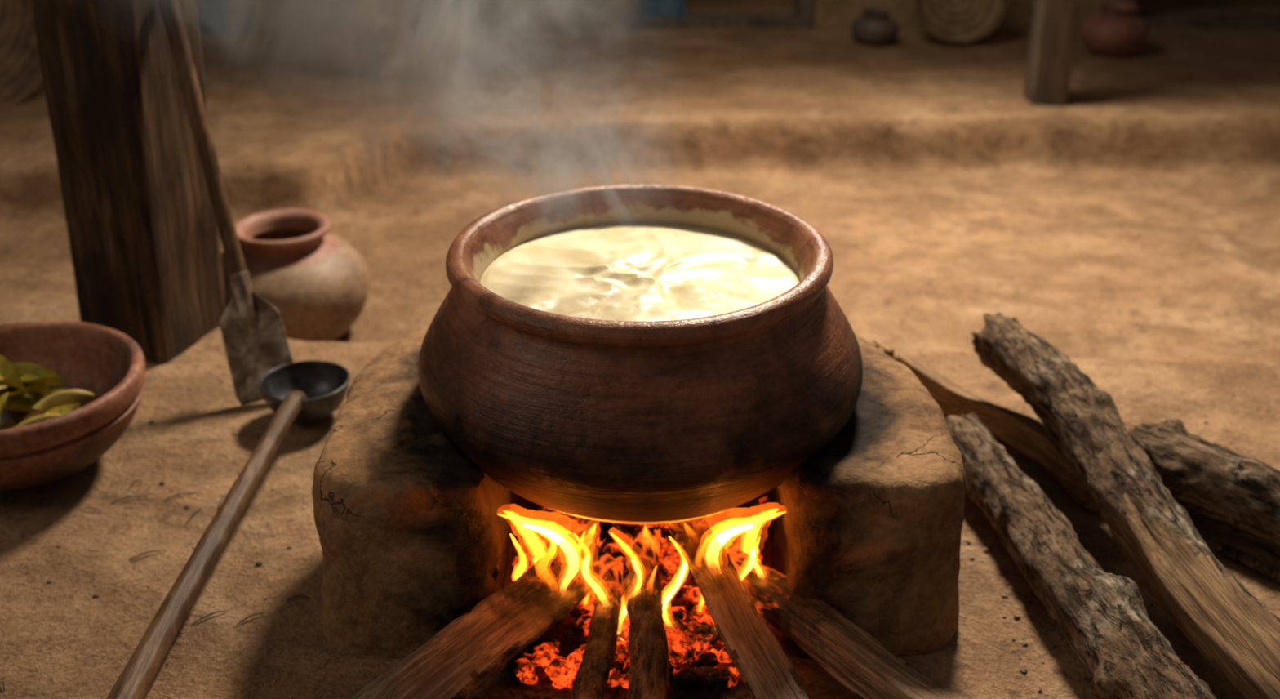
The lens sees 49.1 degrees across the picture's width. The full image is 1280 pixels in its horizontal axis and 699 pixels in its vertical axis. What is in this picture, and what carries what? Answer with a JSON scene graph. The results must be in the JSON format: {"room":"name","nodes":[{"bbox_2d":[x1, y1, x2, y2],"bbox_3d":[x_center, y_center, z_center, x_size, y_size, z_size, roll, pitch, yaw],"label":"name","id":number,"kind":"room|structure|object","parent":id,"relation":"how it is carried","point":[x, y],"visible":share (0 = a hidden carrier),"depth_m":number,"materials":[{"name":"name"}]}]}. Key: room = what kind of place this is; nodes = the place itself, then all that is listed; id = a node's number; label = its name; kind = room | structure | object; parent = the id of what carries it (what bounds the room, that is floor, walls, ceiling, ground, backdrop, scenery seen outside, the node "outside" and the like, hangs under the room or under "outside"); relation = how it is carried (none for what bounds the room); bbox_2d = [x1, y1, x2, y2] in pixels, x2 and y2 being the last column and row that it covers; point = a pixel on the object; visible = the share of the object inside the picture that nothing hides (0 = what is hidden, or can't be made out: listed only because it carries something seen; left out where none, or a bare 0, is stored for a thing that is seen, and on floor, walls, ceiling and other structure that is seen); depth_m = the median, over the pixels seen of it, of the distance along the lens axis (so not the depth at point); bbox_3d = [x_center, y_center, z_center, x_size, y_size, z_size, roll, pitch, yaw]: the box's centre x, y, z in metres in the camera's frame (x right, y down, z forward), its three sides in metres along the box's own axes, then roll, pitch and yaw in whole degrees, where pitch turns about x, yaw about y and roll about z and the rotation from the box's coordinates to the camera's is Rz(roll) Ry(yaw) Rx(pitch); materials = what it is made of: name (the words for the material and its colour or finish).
{"room":"traditional dwelling","nodes":[
{"label":"traditional dwelling","id":0,"kind":"room"},
{"bbox_2d":[0,0,1279,698],"bbox_3d":[0.000,0.034,2.344,8.000,0.135,7.200,0,26,0],"label":"ground","id":1,"kind":"structure","parent":0,"point":[1131,226],"depth_m":3.11,"materials":[{"name":"brown soil"}]},
{"bbox_2d":[0,0,44,106],"bbox_3d":[-1.823,-0.910,3.552,0.743,0.680,0.428,-8,27,-16],"label":"storage basket","id":2,"kind":"object","parent":1,"relation":"on","point":[20,71],"visible":0.49,"depth_m":3.66,"materials":[{"name":"wicker"}]},
{"bbox_2d":[0,320,145,492],"bbox_3d":[-0.865,0.097,1.943,0.358,0.144,0.357,0,26,0],"label":"clay bowl","id":3,"kind":"object","parent":1,"relation":"on","point":[106,362],"visible":0.95,"depth_m":1.91,"materials":[{"name":"red ceramic"}]},
{"bbox_2d":[0,355,93,430],"bbox_3d":[-0.870,0.075,1.929,0.218,0.088,0.159,9,27,18],"label":"greens","id":4,"kind":"object","parent":3,"relation":"in","point":[25,391],"visible":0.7,"depth_m":1.94,"materials":[{"name":"green plant"}]},
{"bbox_2d":[31,0,225,364],"bbox_3d":[-0.759,-1.048,1.863,0.286,2.320,0.224,8,27,17],"label":"wooden post","id":5,"kind":"object","parent":1,"relation":"on","point":[144,235],"visible":0.83,"depth_m":2.17,"materials":[{"name":"brown wood"}]},
{"bbox_2d":[0,480,310,690],"bbox_3d":[-0.568,0.272,1.749,0.333,0.007,0.440,-2,26,-5],"label":"dry twigs","id":6,"kind":"object","parent":1,"relation":"on","point":[132,483],"visible":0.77,"depth_m":1.78,"materials":[{"name":"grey wood"}]},
{"bbox_2d":[158,0,293,405],"bbox_3d":[-0.639,-0.216,2.098,0.086,0.580,0.274,-21,33,-36],"label":"shovel","id":7,"kind":"object","parent":1,"relation":"on","point":[255,342],"visible":0.94,"depth_m":2.12,"materials":[{"name":"brown wood"}]},
{"bbox_2d":[106,360,350,698],"bbox_3d":[-0.501,0.213,1.791,0.139,0.071,0.794,0,26,0],"label":"ladle","id":8,"kind":"object","parent":1,"relation":"on","point":[307,391],"visible":1,"depth_m":1.80,"materials":[{"name":"wood"}]},
{"bbox_2d":[221,208,369,341],"bbox_3d":[-0.640,-0.122,2.546,0.292,0.223,0.294,0,26,0],"label":"pot","id":9,"kind":"object","parent":1,"relation":"on","point":[318,283],"visible":0.71,"depth_m":2.46,"materials":[{"name":"ceramic"}]},
{"bbox_2d":[347,523,622,698],"bbox_3d":[-0.171,0.335,1.499,0.082,0.105,0.470,19,32,34],"label":"firewood","id":10,"kind":"object","parent":1,"relation":"on","point":[460,658],"visible":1,"depth_m":1.51,"materials":[{"name":"brown plant"}]},
{"bbox_2d":[570,559,624,698],"bbox_3d":[-0.050,0.344,1.508,0.042,0.065,0.347,2,26,5],"label":"firewood","id":11,"kind":"object","parent":1,"relation":"on","point":[590,681],"visible":0.94,"depth_m":1.53,"materials":[{"name":"brown plant"}]},
{"bbox_2d":[40,358,1235,692],"bbox_3d":[-0.002,0.230,1.842,2.203,0.009,0.980,0,26,0],"label":"pebbles","id":12,"kind":"object","parent":1,"relation":"on","point":[986,549],"visible":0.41,"depth_m":1.73,"materials":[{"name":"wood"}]},
{"bbox_2d":[506,495,770,689],"bbox_3d":[-0.004,0.198,1.668,0.331,0.224,0.415,1,26,2],"label":"fire","id":13,"kind":"object","parent":1,"relation":"on","point":[684,639],"visible":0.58,"depth_m":1.63,"materials":[{"name":"orange"}]},
{"bbox_2d":[311,328,966,658],"bbox_3d":[0.000,0.142,1.798,0.759,0.275,0.565,0,26,0],"label":"stove","id":14,"kind":"object","parent":1,"relation":"on","point":[413,534],"visible":0.45,"depth_m":1.55,"materials":[{"name":"brown soil"}]},
{"bbox_2d":[417,183,862,524],"bbox_3d":[0.001,0.019,1.671,0.523,0.307,0.521,0,26,0],"label":"cooking pot","id":15,"kind":"object","parent":14,"relation":"on","point":[655,422],"visible":0.86,"depth_m":1.47,"materials":[{"name":"brown ceramic"}]},
{"bbox_2d":[480,223,799,321],"bbox_3d":[0.000,-0.083,1.619,0.370,0.011,0.370,-4,26,-7],"label":"boiling milk","id":16,"kind":"object","parent":15,"relation":"in","point":[624,272],"visible":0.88,"depth_m":1.63,"materials":[{"name":"beige liquid"}]},
{"bbox_2d":[623,526,669,698],"bbox_3d":[0.006,0.330,1.515,0.054,0.098,0.368,-1,26,-2],"label":"firewood","id":17,"kind":"object","parent":1,"relation":"on","point":[649,674],"visible":1,"depth_m":1.53,"materials":[{"name":"brown plant"}]},
{"bbox_2d":[666,516,808,698],"bbox_3d":[0.101,0.311,1.519,0.072,0.131,0.429,-10,28,-20],"label":"firewood","id":18,"kind":"object","parent":1,"relation":"on","point":[765,667],"visible":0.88,"depth_m":1.50,"materials":[{"name":"brown plant"}]},
{"bbox_2d":[723,545,968,698],"bbox_3d":[0.250,0.335,1.508,0.072,0.082,0.468,-21,33,-36],"label":"firewood","id":19,"kind":"object","parent":1,"relation":"on","point":[847,652],"visible":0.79,"depth_m":1.51,"materials":[{"name":"brown plant"}]},
{"bbox_2d":[850,8,899,47],"bbox_3d":[0.690,-0.941,4.116,0.141,0.107,0.141,0,26,0],"label":"pot","id":20,"kind":"object","parent":1,"relation":"on","point":[875,28],"visible":0.94,"depth_m":4.07,"materials":[{"name":"ceramic"}]},
{"bbox_2d":[912,0,1007,44],"bbox_3d":[0.936,-1.038,4.107,0.278,0.270,0.147,1,26,3],"label":"basket","id":21,"kind":"object","parent":1,"relation":"on","point":[948,21],"visible":1,"depth_m":4.13,"materials":[{"name":"wicker"}]},
{"bbox_2d":[871,338,1097,512],"bbox_3d":[0.504,0.093,2.058,0.076,0.058,0.510,-14,29,-26],"label":"log","id":22,"kind":"object","parent":1,"relation":"on","point":[1027,434],"visible":0.59,"depth_m":2.00,"materials":[{"name":"brown wood"}]},
{"bbox_2d":[1022,0,1081,106],"bbox_3d":[1.042,-1.333,3.268,0.100,1.680,0.106,0,26,0],"label":"wooden post","id":23,"kind":"object","parent":1,"relation":"on","point":[1055,25],"visible":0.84,"depth_m":3.51,"materials":[{"name":"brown wood"}]},
{"bbox_2d":[945,411,1216,698],"bbox_3d":[0.502,0.269,1.659,0.114,0.107,0.730,-4,26,-8],"label":"log","id":24,"kind":"object","parent":1,"relation":"on","point":[1103,616],"visible":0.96,"depth_m":1.59,"materials":[{"name":"brown wood"}]},
{"bbox_2d":[1079,0,1149,57],"bbox_3d":[1.361,-0.914,4.018,0.191,0.145,0.191,0,26,0],"label":"pot","id":25,"kind":"object","parent":1,"relation":"on","point":[1113,31],"visible":1,"depth_m":3.96,"materials":[{"name":"ceramic"}]},
{"bbox_2d":[970,312,1279,698],"bbox_3d":[0.616,0.195,1.704,0.096,0.168,0.886,-6,27,-12],"label":"log","id":26,"kind":"object","parent":1,"relation":"on","point":[1233,628],"visible":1,"depth_m":1.67,"materials":[{"name":"brown wood"}]},
{"bbox_2d":[1128,417,1279,558],"bbox_3d":[0.860,0.239,1.696,0.112,0.126,0.660,-20,32,-35],"label":"log","id":27,"kind":"object","parent":1,"relation":"on","point":[1214,482],"visible":0.8,"depth_m":1.78,"materials":[{"name":"brown wood"}]},
{"bbox_2d":[1215,541,1279,582],"bbox_3d":[0.864,0.315,1.643,0.022,0.018,0.401,-21,33,-37],"label":"stick","id":28,"kind":"object","parent":1,"relation":"on","point":[1268,570],"visible":1,"depth_m":1.74,"materials":[{"name":"brown wood"}]},
{"bbox_2d":[251,0,1279,31],"bbox_3d":[0.000,-1.764,4.026,8.000,1.830,0.200,0,26,0],"label":"wall","id":29,"kind":"structure","parent":0,"point":[1018,15],"depth_m":4.28,"materials":[{"name":"brown"}]},
{"bbox_2d":[195,0,253,33],"bbox_3d":[-1.290,-1.553,3.965,0.221,1.335,0.055,0,26,0],"label":"door","id":30,"kind":"structure","parent":29,"relation":"in","point":[214,16],"depth_m":4.22,"materials":[{"name":"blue paint"}]},
{"bbox_2d":[641,0,684,17],"bbox_3d":[0.059,-1.599,4.034,0.157,1.273,0.030,0,26,0],"label":"door","id":31,"kind":"structure","parent":29,"relation":"in","point":[652,6],"depth_m":4.29,"materials":[{"name":"blue paint"}]},
{"bbox_2d":[301,0,1279,30],"bbox_3d":[0.565,-1.580,4.049,3.180,1.400,0.120,0,26,0],"label":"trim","id":32,"kind":"structure","parent":29,"relation":"attached to","point":[314,17],"depth_m":4.27,"materials":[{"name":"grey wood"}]}
]}

